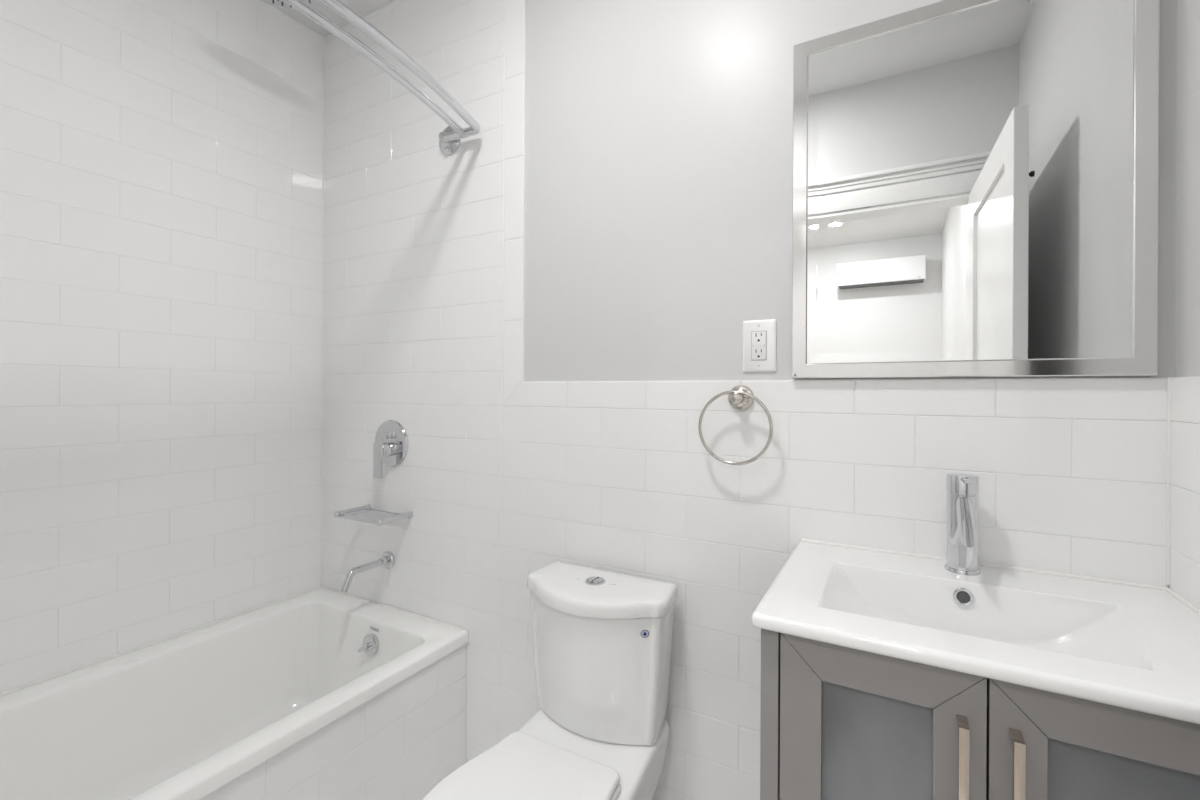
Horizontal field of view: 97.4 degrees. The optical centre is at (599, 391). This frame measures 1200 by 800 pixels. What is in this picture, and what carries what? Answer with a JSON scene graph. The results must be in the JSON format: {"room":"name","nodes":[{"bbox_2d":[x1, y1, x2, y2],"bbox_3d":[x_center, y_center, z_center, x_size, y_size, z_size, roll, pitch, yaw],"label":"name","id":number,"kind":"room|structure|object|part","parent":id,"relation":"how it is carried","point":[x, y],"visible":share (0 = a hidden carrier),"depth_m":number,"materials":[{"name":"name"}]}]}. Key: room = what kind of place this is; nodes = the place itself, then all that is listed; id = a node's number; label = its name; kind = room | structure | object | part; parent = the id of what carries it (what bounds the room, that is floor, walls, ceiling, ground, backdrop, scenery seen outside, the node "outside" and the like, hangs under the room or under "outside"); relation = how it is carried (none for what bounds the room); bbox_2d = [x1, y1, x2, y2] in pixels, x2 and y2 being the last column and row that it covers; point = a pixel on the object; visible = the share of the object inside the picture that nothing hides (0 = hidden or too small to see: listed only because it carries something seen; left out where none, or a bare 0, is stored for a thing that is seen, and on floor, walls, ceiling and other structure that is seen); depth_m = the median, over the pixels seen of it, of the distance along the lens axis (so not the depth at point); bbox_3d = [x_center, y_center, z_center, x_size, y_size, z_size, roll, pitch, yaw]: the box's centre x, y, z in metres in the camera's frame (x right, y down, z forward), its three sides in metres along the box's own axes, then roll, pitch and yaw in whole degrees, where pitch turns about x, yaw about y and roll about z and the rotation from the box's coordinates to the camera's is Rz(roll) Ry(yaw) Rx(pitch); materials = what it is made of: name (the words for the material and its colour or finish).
{"room":"bathroom","nodes":[
{"label":"bathroom","id":0,"kind":"room"},
{"bbox_2d":[0,0,324,692],"bbox_3d":[-1.534,-0.103,1.470,0.154,2.610,1.529,0,0,29],"label":"wall","id":1,"kind":"structure","parent":0,"point":[162,161],"depth_m":1.61,"materials":[{"name":"white tile"}]},
{"bbox_2d":[199,643,466,799],"bbox_3d":[-0.792,1.009,1.115,0.040,0.395,1.400,0,0,29],"label":"bathtub apron","id":2,"kind":"structure","parent":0,"point":[400,743],"depth_m":1.43,"materials":[{"name":"white tile"}]},
{"bbox_2d":[274,0,394,36],"bbox_3d":[-0.388,-1.452,0.896,2.643,0.100,1.640,0,0,29],"label":"ceiling","id":3,"kind":"structure","parent":0,"point":[363,8],"depth_m":1.96,"materials":[{"name":"white paint"}]},
{"bbox_2d":[260,0,320,10],"bbox_3d":[-0.948,-1.298,1.536,0.248,0.213,0.248,0,0,29],"label":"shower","id":4,"kind":"object","parent":3,"relation":"hanging from","point":[282,4],"visible":0.6,"depth_m":1.62,"materials":[{"name":"silver metal"}]},
{"bbox_2d":[321,0,1176,799],"bbox_3d":[-0.017,-0.095,1.572,2.703,2.610,0.150,0,0,29],"label":"wall","id":5,"kind":"structure","parent":0,"point":[549,308],"depth_m":1.43,"materials":[{"name":"white tile"}]},
{"bbox_2d":[340,551,394,592],"bbox_3d":[-0.806,0.621,1.817,0.062,0.093,0.190,0,0,29],"label":"tub spout","id":6,"kind":"object","parent":5,"relation":"attached to","point":[387,560],"visible":1,"depth_m":1.82,"materials":[{"name":"silver metal"}]},
{"bbox_2d":[334,504,412,525],"bbox_3d":[-0.793,0.430,1.842,0.248,0.026,0.134,0,0,29],"label":"soap shelf","id":7,"kind":"object","parent":5,"relation":"attached to","point":[366,514],"visible":1,"depth_m":1.83,"materials":[{"name":"silver metal"}]},
{"bbox_3d":[-0.794,0.434,1.840,0.218,0.016,0.110,0,0,29],"label":"rail","id":8,"kind":"part","parent":7,"relation":"part of","materials":[{"name":"silver metal"}]},
{"bbox_2d":[283,0,480,154],"bbox_3d":[-0.743,-0.837,1.093,0.319,0.096,1.400,0,0,29],"label":"shower rod","id":9,"kind":"object","parent":5,"relation":"attached to","point":[450,138],"visible":1,"depth_m":1.31,"materials":[{"name":"silver metal"}]},
{"bbox_2d":[373,420,407,478],"bbox_3d":[-0.763,0.203,1.865,0.168,0.201,0.066,0,0,29],"label":"shower valve","id":10,"kind":"object","parent":5,"relation":"attached to","point":[390,447],"visible":1,"depth_m":1.86,"materials":[{"name":"silver metal"}]},
{"bbox_3d":[-0.773,0.242,1.839,0.042,0.123,0.010,0,0,29],"label":"lever","id":11,"kind":"part","parent":10,"relation":"part of","materials":[{"name":"silver metal"}]},
{"bbox_3d":[-0.757,0.158,1.875,0.024,0.023,0.025,0,0,29],"label":"diverter knob","id":12,"kind":"part","parent":10,"relation":"part of","materials":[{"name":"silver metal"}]},
{"bbox_2d":[698,385,772,464],"bbox_3d":[0.326,0.080,1.260,0.177,0.190,0.060,0,0,29],"label":"towel ring","id":13,"kind":"object","parent":5,"relation":"attached to","point":[740,397],"visible":1,"depth_m":1.26,"materials":[{"name":"silver metal"}]},
{"bbox_2d":[743,319,776,371],"bbox_3d":[0.382,-0.110,1.267,0.078,0.124,0.010,0,0,29],"label":"power outlet","id":14,"kind":"object","parent":5,"relation":"attached to","point":[759,336],"visible":1,"depth_m":1.26,"materials":[{"name":"white plastic"}]},
{"bbox_2d":[752,331,765,359],"bbox_3d":[0.381,-0.110,1.266,0.033,0.067,0.005,0,0,29],"label":"receptacle","id":15,"kind":"object","parent":14,"relation":"attached to","point":[758,337],"depth_m":1.26,"materials":[{"name":"white plastic"}]},
{"bbox_2d":[791,0,1159,377],"bbox_3d":[0.712,-0.412,1.074,0.607,0.766,0.025,0,0,29],"label":"wall mirror","id":16,"kind":"object","parent":5,"relation":"attached to","point":[975,183],"visible":1,"depth_m":1.04,"materials":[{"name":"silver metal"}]},
{"bbox_2d":[1166,0,1199,608],"bbox_3d":[0.690,-0.091,0.226,0.154,2.610,1.529,0,0,29],"label":"wall","id":17,"kind":"structure","parent":0,"point":[1183,390],"depth_m":0.88,"materials":[{"name":"white paint"}]},
{"bbox_3d":[-0.402,1.258,0.896,2.643,0.100,1.640,0,0,29],"label":"floor","id":18,"kind":"structure","parent":0,"visible":0},
{"bbox_2d":[0,586,468,799],"bbox_3d":[-1.108,0.949,1.292,0.780,0.360,1.398,0,0,29],"label":"bathtub","id":19,"kind":"object","parent":18,"relation":"on","point":[184,715],"visible":0.78,"depth_m":1.54,"materials":[{"name":"white ceramic"}]},
{"bbox_3d":[-0.790,0.859,1.767,0.043,0.033,0.020,0,0,13],"label":"lever","id":20,"kind":"part","parent":19,"relation":"part of","materials":[{"name":"silver metal"}]},
{"bbox_3d":[-0.773,0.853,1.777,0.068,0.069,0.022,0,0,29],"label":"overflow plate","id":21,"kind":"part","parent":19,"relation":"part of","materials":[{"name":"silver metal"}]},
{"bbox_2d":[422,561,677,799],"bbox_3d":[-0.130,0.842,1.120,0.398,0.734,0.698,0,0,29],"label":"toilet","id":22,"kind":"object","parent":18,"relation":"on","point":[602,639],"visible":1,"depth_m":1.23,"materials":[{"name":"white ceramic"}]},
{"bbox_3d":[-0.185,0.816,1.004,0.352,0.020,0.442,0,0,29],"label":"seat lid","id":23,"kind":"part","parent":22,"relation":"part of","materials":[{"name":"white plastic"}]},
{"bbox_3d":[-0.120,1.020,1.123,0.364,0.378,0.676,0,0,29],"label":"bowl","id":24,"kind":"part","parent":22,"relation":"part of","materials":[{"name":"white ceramic"}]},
{"bbox_3d":[-0.012,0.675,1.329,0.384,0.324,0.213,0,0,29],"label":"tank","id":25,"kind":"part","parent":22,"relation":"part of","materials":[{"name":"white ceramic"}]},
{"bbox_3d":[-0.013,0.501,1.325,0.398,0.036,0.228,0,0,29],"label":"tank lid","id":26,"kind":"part","parent":22,"relation":"part of","materials":[{"name":"white ceramic"}]},
{"bbox_3d":[-0.186,0.834,1.003,0.352,0.014,0.428,0,0,29],"label":"seat","id":27,"kind":"part","parent":22,"relation":"part of","materials":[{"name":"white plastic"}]},
{"bbox_2d":[760,629,1199,799],"bbox_3d":[0.608,0.790,0.857,0.594,0.846,0.476,0,0,29],"label":"vanity cabinet","id":28,"kind":"object","parent":18,"relation":"on","point":[837,722],"visible":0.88,"depth_m":0.71,"materials":[{"name":"grey paint"}]},
{"bbox_3d":[0.392,0.738,0.755,0.148,0.628,0.004,0,0,29],"label":"glass pane","id":29,"kind":"part","parent":28,"relation":"part of","materials":[{"name":"grey glass"}]},
{"bbox_3d":[0.392,0.738,0.754,0.257,0.737,0.020,0,0,29],"label":"door","id":30,"kind":"part","parent":28,"relation":"part of","materials":[{"name":"grey paint"}]},
{"bbox_3d":[0.469,0.507,0.682,0.012,0.160,0.032,0,0,29],"label":"handle","id":31,"kind":"part","parent":28,"relation":"part of","materials":[{"name":"silver metal"}]},
{"bbox_2d":[752,539,1199,723],"bbox_3d":[0.614,0.391,0.868,0.614,0.103,0.465,0,0,29],"label":"sink","id":32,"kind":"object","parent":28,"relation":"in","point":[1129,645],"visible":0.91,"depth_m":0.86,"materials":[{"name":"white ceramic"}]},
{"bbox_2d":[944,473,980,575],"bbox_3d":[0.676,0.252,0.977,0.058,0.187,0.149,0,0,29],"label":"faucet","id":33,"kind":"object","parent":32,"relation":"on","point":[962,530],"visible":1,"depth_m":0.99,"materials":[{"name":"silver metal"}]},
{"bbox_3d":[0.677,0.165,0.978,0.012,0.009,0.066,0,0,29],"label":"lever","id":34,"kind":"part","parent":33,"relation":"part of","materials":[{"name":"silver metal"}]},
{"bbox_3d":[0.671,0.228,0.968,0.026,0.086,0.128,0,0,29],"label":"spout","id":35,"kind":"part","parent":33,"relation":"part of","materials":[{"name":"silver metal"}]},
{"bbox_3d":[0.518,0.508,0.655,0.012,0.160,0.032,0,0,29],"label":"handle","id":36,"kind":"part","parent":28,"relation":"part of","materials":[{"name":"silver metal"}]},
{"bbox_3d":[0.626,0.739,0.623,0.275,0.737,0.020,0,0,29],"label":"door","id":37,"kind":"part","parent":28,"relation":"part of","materials":[{"name":"grey paint"}]},
{"bbox_3d":[0.627,0.739,0.624,0.166,0.628,0.004,0,0,29],"label":"glass pane","id":38,"kind":"part","parent":28,"relation":"part of","materials":[{"name":"grey glass"}]}
]}

